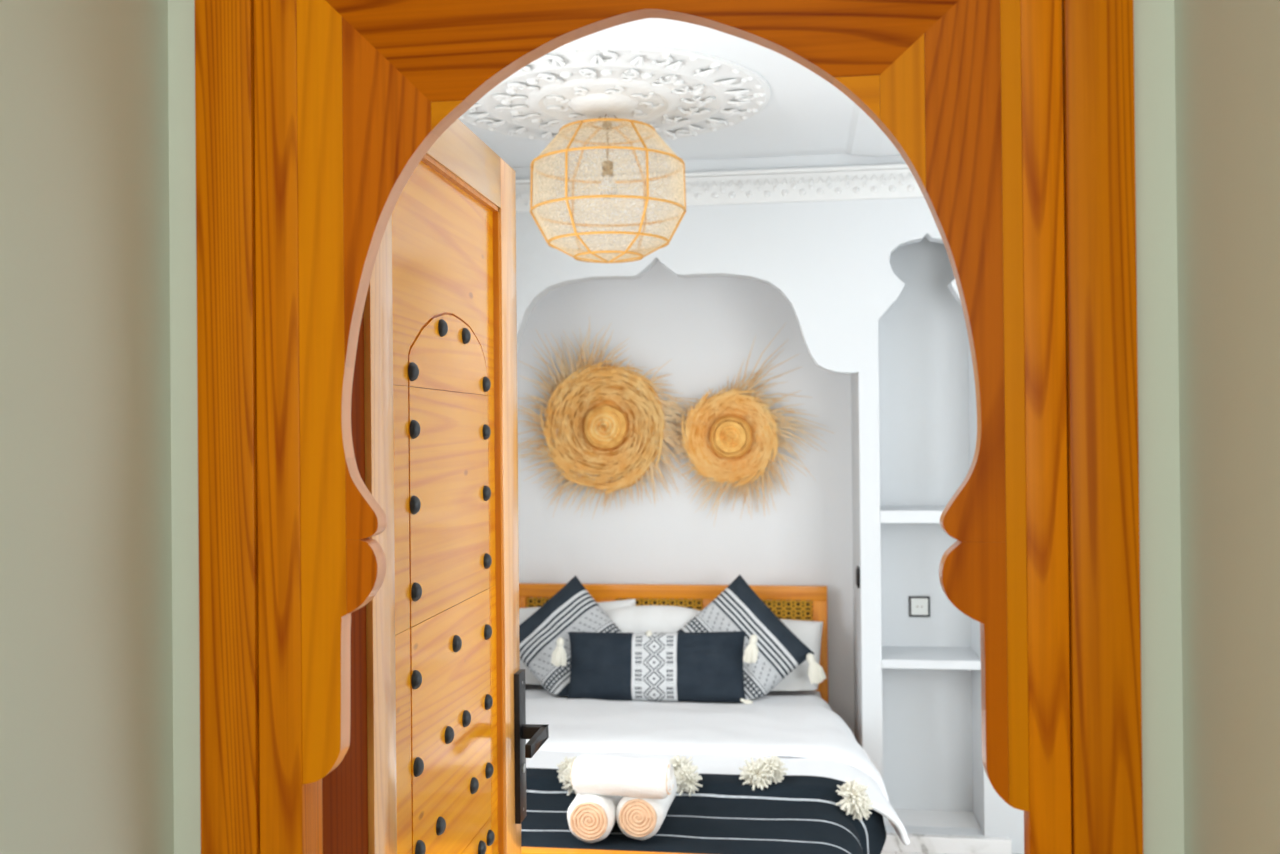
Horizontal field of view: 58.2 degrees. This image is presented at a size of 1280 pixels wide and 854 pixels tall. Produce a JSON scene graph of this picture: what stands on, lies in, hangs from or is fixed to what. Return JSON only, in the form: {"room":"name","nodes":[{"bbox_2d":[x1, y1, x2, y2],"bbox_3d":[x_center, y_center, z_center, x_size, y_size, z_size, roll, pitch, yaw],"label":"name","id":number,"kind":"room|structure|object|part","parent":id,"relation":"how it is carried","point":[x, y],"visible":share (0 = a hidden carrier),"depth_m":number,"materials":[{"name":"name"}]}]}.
{"room":"hallway","nodes":[
{"label":"hallway","id":0,"kind":"room"},
{"bbox_2d":[0,0,173,853],"bbox_3d":[-0.786,0.155,-0.414,0.100,2.900,3.365,-1,0,8],"label":"wall","id":1,"kind":"structure","parent":0,"point":[86,649],"depth_m":1.09,"materials":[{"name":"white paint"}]},
{"bbox_2d":[460,18,853,167],"bbox_3d":[0.814,-1.111,3.233,3.850,0.100,3.880,-1,0,8],"label":"ceiling","id":2,"kind":"structure","parent":0,"point":[804,113],"depth_m":3.96,"materials":[{"name":"white paint"}]},
{"bbox_2d":[458,43,769,143],"bbox_3d":[-0.116,-1.032,3.685,1.062,0.036,1.062,-1,0,8],"label":"ceiling medallion","id":3,"kind":"object","parent":2,"relation":"attached to","point":[680,93],"visible":0.8,"depth_m":3.58,"materials":[{"name":"white"}]},
{"bbox_2d":[530,114,685,262],"bbox_3d":[-0.104,-0.785,3.753,0.510,0.500,0.510,-1,0,8],"label":"pendant lamp","id":4,"kind":"object","parent":3,"relation":"hanging from","point":[608,187],"visible":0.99,"depth_m":3.67,"materials":[{"name":"beige wicker"}]},
{"bbox_3d":[-0.104,-0.784,3.753,0.060,0.077,0.060,-1,0,8],"label":"bulb","id":5,"kind":"part","parent":4,"relation":"part of","materials":[{"name":"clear glass"}]},
{"bbox_2d":[168,0,1183,853],"bbox_3d":[0.547,0.266,1.203,3.850,2.670,0.205,-1,0,8],"label":"wall","id":6,"kind":"structure","parent":0,"point":[1154,29],"depth_m":1.11,"materials":[{"name":"white paint"}]},
{"bbox_2d":[195,0,1142,853],"bbox_3d":[0.020,0.337,1.268,0.957,2.540,0.219,-1,0,8],"label":"door frame","id":7,"kind":"structure","parent":6,"relation":"in","point":[1013,121],"depth_m":1.17,"materials":[{"name":"brown wood"}]},
{"bbox_2d":[364,119,548,853],"bbox_3d":[-0.270,0.557,1.800,0.101,2.090,0.763,-1,0,8],"label":"door","id":8,"kind":"structure","parent":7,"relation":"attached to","point":[448,731],"depth_m":1.78,"materials":[{"name":"brown wood"}]},
{"bbox_3d":[-0.311,-0.442,1.799,0.042,0.092,0.565,-1,0,8],"label":"rail","id":9,"kind":"part","parent":8,"relation":"part of","materials":[{"name":"brown wood"}]},
{"bbox_3d":[-0.224,0.597,2.154,0.010,0.277,0.047,-1,0,8],"label":"handle plate","id":10,"kind":"part","parent":8,"relation":"part of","materials":[{"name":"black metal"}]},
{"bbox_3d":[-0.205,0.569,2.089,0.051,0.023,0.143,-1,0,8],"label":"lever","id":11,"kind":"part","parent":8,"relation":"part of","materials":[{"name":"black metal"}]},
{"bbox_2d":[517,261,854,736],"bbox_3d":[1.085,0.281,5.098,3.650,2.670,0.100,-1,0,8],"label":"wall","id":12,"kind":"structure","parent":0,"point":[706,327],"depth_m":5.16,"materials":[{"name":"white paint"}]},
{"bbox_2d":[517,318,706,518],"bbox_3d":[-0.156,-0.043,5.151,0.938,0.910,0.131,-1,0,9],"label":"wall decoration","id":13,"kind":"object","parent":12,"relation":"attached to","point":[604,427],"visible":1,"depth_m":5.14,"materials":[{"name":"beige wicker"}]},
{"bbox_2d":[664,322,832,522],"bbox_3d":[0.458,-0.007,5.053,0.788,0.898,0.141,-1,0,8],"label":"wall decoration","id":14,"kind":"object","parent":12,"relation":"attached to","point":[738,440],"visible":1,"depth_m":5.05,"materials":[{"name":"beige wicker"}]},
{"bbox_2d":[513,154,1023,853],"bbox_3d":[1.034,0.280,4.727,3.650,2.670,0.650,-1,0,8],"label":"wall","id":15,"kind":"structure","parent":0,"point":[870,286],"depth_m":4.58,"materials":[{"name":"white paint"}]},
{"bbox_2d":[515,164,923,211],"bbox_3d":[0.977,-0.939,4.397,3.652,0.125,0.032,-1,0,8],"label":"trim","id":16,"kind":"structure","parent":15,"relation":"attached to","point":[892,181],"depth_m":4.47,"materials":[{"name":"white"}]},
{"bbox_2d":[856,566,859,587],"bbox_3d":[0.857,0.590,4.523,0.013,0.080,0.080,-1,0,8],"label":"light switch","id":17,"kind":"object","parent":15,"relation":"attached to","point":[857,567],"visible":1,"depth_m":4.49,"materials":[{"name":"black metal"}]},
{"bbox_2d":[846,103,899,155],"bbox_3d":[0.698,-1.051,2.871,0.240,0.022,3.070,-1,0,8],"label":"trim","id":18,"kind":"structure","parent":15,"relation":"attached to","point":[865,138],"depth_m":4.15,"materials":[{"name":"white paint"}]},
{"bbox_2d":[880,506,945,522],"bbox_3d":[1.128,0.344,4.534,0.375,0.048,0.286,-1,0,8],"label":"niche shelf","id":19,"kind":"object","parent":15,"relation":"attached to","point":[888,514],"depth_m":4.41,"materials":[{"name":"white paint"}]},
{"bbox_2d":[909,596,929,616],"bbox_3d":[1.135,0.729,4.671,0.082,0.082,0.010,-1,0,8],"label":"socket","id":20,"kind":"object","parent":15,"relation":"attached to","point":[919,606],"visible":1,"depth_m":4.67,"materials":[{"name":"white plastic"}]},
{"bbox_3d":[1.135,0.729,4.667,0.044,0.044,0.002,-1,0,8],"label":"insert frame","id":21,"kind":"part","parent":20,"relation":"part of","materials":[{"name":"white plastic"}]},
{"bbox_3d":[1.135,0.729,4.672,0.068,0.068,0.008,-1,0,8],"label":"plate","id":22,"kind":"part","parent":20,"relation":"part of","materials":[{"name":"white plastic"}]},
{"bbox_2d":[883,809,979,827],"bbox_3d":[1.145,1.583,4.570,0.375,0.060,0.200,-1,0,8],"label":"niche shelf","id":23,"kind":"object","parent":15,"relation":"attached to","point":[910,818],"depth_m":4.56,"materials":[{"name":"white paint"}]},
{"bbox_2d":[882,646,980,669],"bbox_3d":[1.133,0.908,4.531,0.375,0.034,0.286,-1,0,8],"label":"niche shelf","id":24,"kind":"object","parent":15,"relation":"attached to","point":[903,657],"depth_m":4.44,"materials":[{"name":"white paint"}]},
{"bbox_2d":[882,833,1011,853],"bbox_3d":[1.131,1.582,4.363,0.534,0.060,0.035,-1,0,8],"label":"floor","id":25,"kind":"structure","parent":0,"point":[919,843],"depth_m":4.34,"materials":[{"name":"white stone"}]},
{"bbox_2d":[881,851,1017,853],"bbox_3d":[0.826,1.639,3.118,3.850,0.060,4.085,-1,0,8],"label":"floor","id":26,"kind":"structure","parent":0,"point":[882,852],"depth_m":4.35,"materials":[{"name":"grey tile"}]},
{"bbox_2d":[519,583,827,853],"bbox_3d":[-0.022,1.158,4.031,1.400,0.926,2.195,-1,0,8],"label":"bed","id":27,"kind":"object","parent":26,"relation":"on","point":[815,609],"visible":0.1,"depth_m":5.04,"materials":[{"name":"brown wood"}]},
{"bbox_3d":[-0.538,1.200,5.188,0.062,0.866,0.044,-1,0,8],"label":"post","id":28,"kind":"part","parent":27,"relation":"part of","materials":[{"name":"brown wood"}]},
{"bbox_3d":[-0.168,1.276,2.968,1.400,0.362,0.045,-1,0,8],"label":"footboard","id":29,"kind":"part","parent":27,"relation":"part of","materials":[{"name":"brown wood"}]},
{"bbox_2d":[525,684,820,697],"bbox_3d":[-0.021,1.263,4.036,1.340,0.263,2.070,-1,0,8],"label":"mattress","id":30,"kind":"object","parent":27,"relation":"on","point":[527,686],"visible":0.13,"depth_m":4.89,"materials":[{"name":"white fabric"}]},
{"bbox_2d":[519,599,635,684],"bbox_3d":[-0.308,0.930,5.012,0.639,0.352,0.221,-1,0,7],"label":"pillow","id":31,"kind":"object","parent":30,"relation":"on","point":[524,613],"visible":0.06,"depth_m":5.00,"materials":[{"name":"white fabric"}]},
{"bbox_2d":[605,605,700,632],"bbox_3d":[0.054,0.932,4.873,0.503,0.338,0.214,-1,0,6],"label":"pillow","id":32,"kind":"object","parent":30,"relation":"on","point":[654,618],"visible":0.17,"depth_m":4.86,"materials":[{"name":"white fabric"}]},
{"bbox_2d":[521,755,885,853],"bbox_3d":[-0.070,1.219,3.313,1.572,0.433,0.630,-1,0,8],"label":"throw blanket","id":33,"kind":"object","parent":30,"relation":"on","point":[760,809],"visible":0.65,"depth_m":3.32,"materials":[{"name":"black fabric"}]},
{"bbox_2d":[567,793,621,842],"bbox_3d":[-0.111,1.040,3.183,0.131,0.129,0.310,-1,0,9],"label":"rolled towel","id":34,"kind":"object","parent":33,"relation":"on","point":[591,818],"visible":0.52,"depth_m":3.04,"materials":[{"name":"white fabric"}]},
{"bbox_2d":[571,755,673,798],"bbox_3d":[-0.047,0.933,3.069,0.270,0.107,0.102,-2,-1,15],"label":"rolled towel","id":35,"kind":"object","parent":34,"relation":"on","point":[597,775],"visible":1,"depth_m":3.03,"materials":[{"name":"white fabric"}]},
{"bbox_2d":[616,776,676,839],"bbox_3d":[0.021,1.035,3.191,0.130,0.129,0.309,-1,0,10],"label":"rolled towel","id":36,"kind":"object","parent":33,"relation":"on","point":[637,818],"visible":0.49,"depth_m":3.04,"materials":[{"name":"white fabric"}]},
{"bbox_2d":[525,690,909,845],"bbox_3d":[0.069,1.155,4.140,1.647,0.187,1.289,-1,0,8],"label":"duvet","id":37,"kind":"object","parent":30,"relation":"on","point":[803,731],"visible":0.63,"depth_m":3.98,"materials":[{"name":"white fabric"}]},
{"bbox_2d":[519,575,651,695],"bbox_3d":[-0.228,0.871,4.802,0.710,0.467,0.268,-1,0,28],"label":"cushion","id":38,"kind":"object","parent":37,"relation":"on","point":[572,608],"visible":0.58,"depth_m":4.80,"materials":[{"name":"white fabric"}]},
{"bbox_2d":[551,631,758,703],"bbox_3d":[0.064,0.955,4.617,0.824,0.282,0.212,-1,0,7],"label":"lumbar cushion","id":39,"kind":"object","parent":37,"relation":"on","point":[664,666],"visible":0.98,"depth_m":4.57,"materials":[{"name":"black fabric"}]},
{"bbox_2d":[677,575,825,699],"bbox_3d":[0.434,0.860,4.726,0.634,0.476,0.278,-1,0,30],"label":"cushion","id":40,"kind":"object","parent":37,"relation":"on","point":[738,607],"visible":0.63,"depth_m":4.68,"materials":[{"name":"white fabric"}]},
{"bbox_2d":[771,619,822,690],"bbox_3d":[0.451,0.945,4.898,0.653,0.309,0.236,-1,0,8],"label":"pillow","id":41,"kind":"object","parent":30,"relation":"on","point":[809,633],"visible":0.22,"depth_m":4.82,"materials":[{"name":"white fabric"}]},
{"bbox_3d":[0.121,0.729,5.099,1.400,0.060,0.040,-1,0,8],"label":"rail","id":42,"kind":"part","parent":27,"relation":"part of","materials":[{"name":"brown wood"}]},
{"bbox_3d":[0.788,1.186,5.005,0.062,0.866,0.044,-1,0,8],"label":"post","id":43,"kind":"part","parent":27,"relation":"part of","materials":[{"name":"brown wood"}]},
{"bbox_2d":[1174,0,1279,853],"bbox_3d":[0.339,0.144,-0.570,0.100,2.900,3.365,-1,0,8],"label":"wall","id":44,"kind":"structure","parent":0,"point":[1227,52],"depth_m":0.97,"materials":[{"name":"white paint"}]}
]}

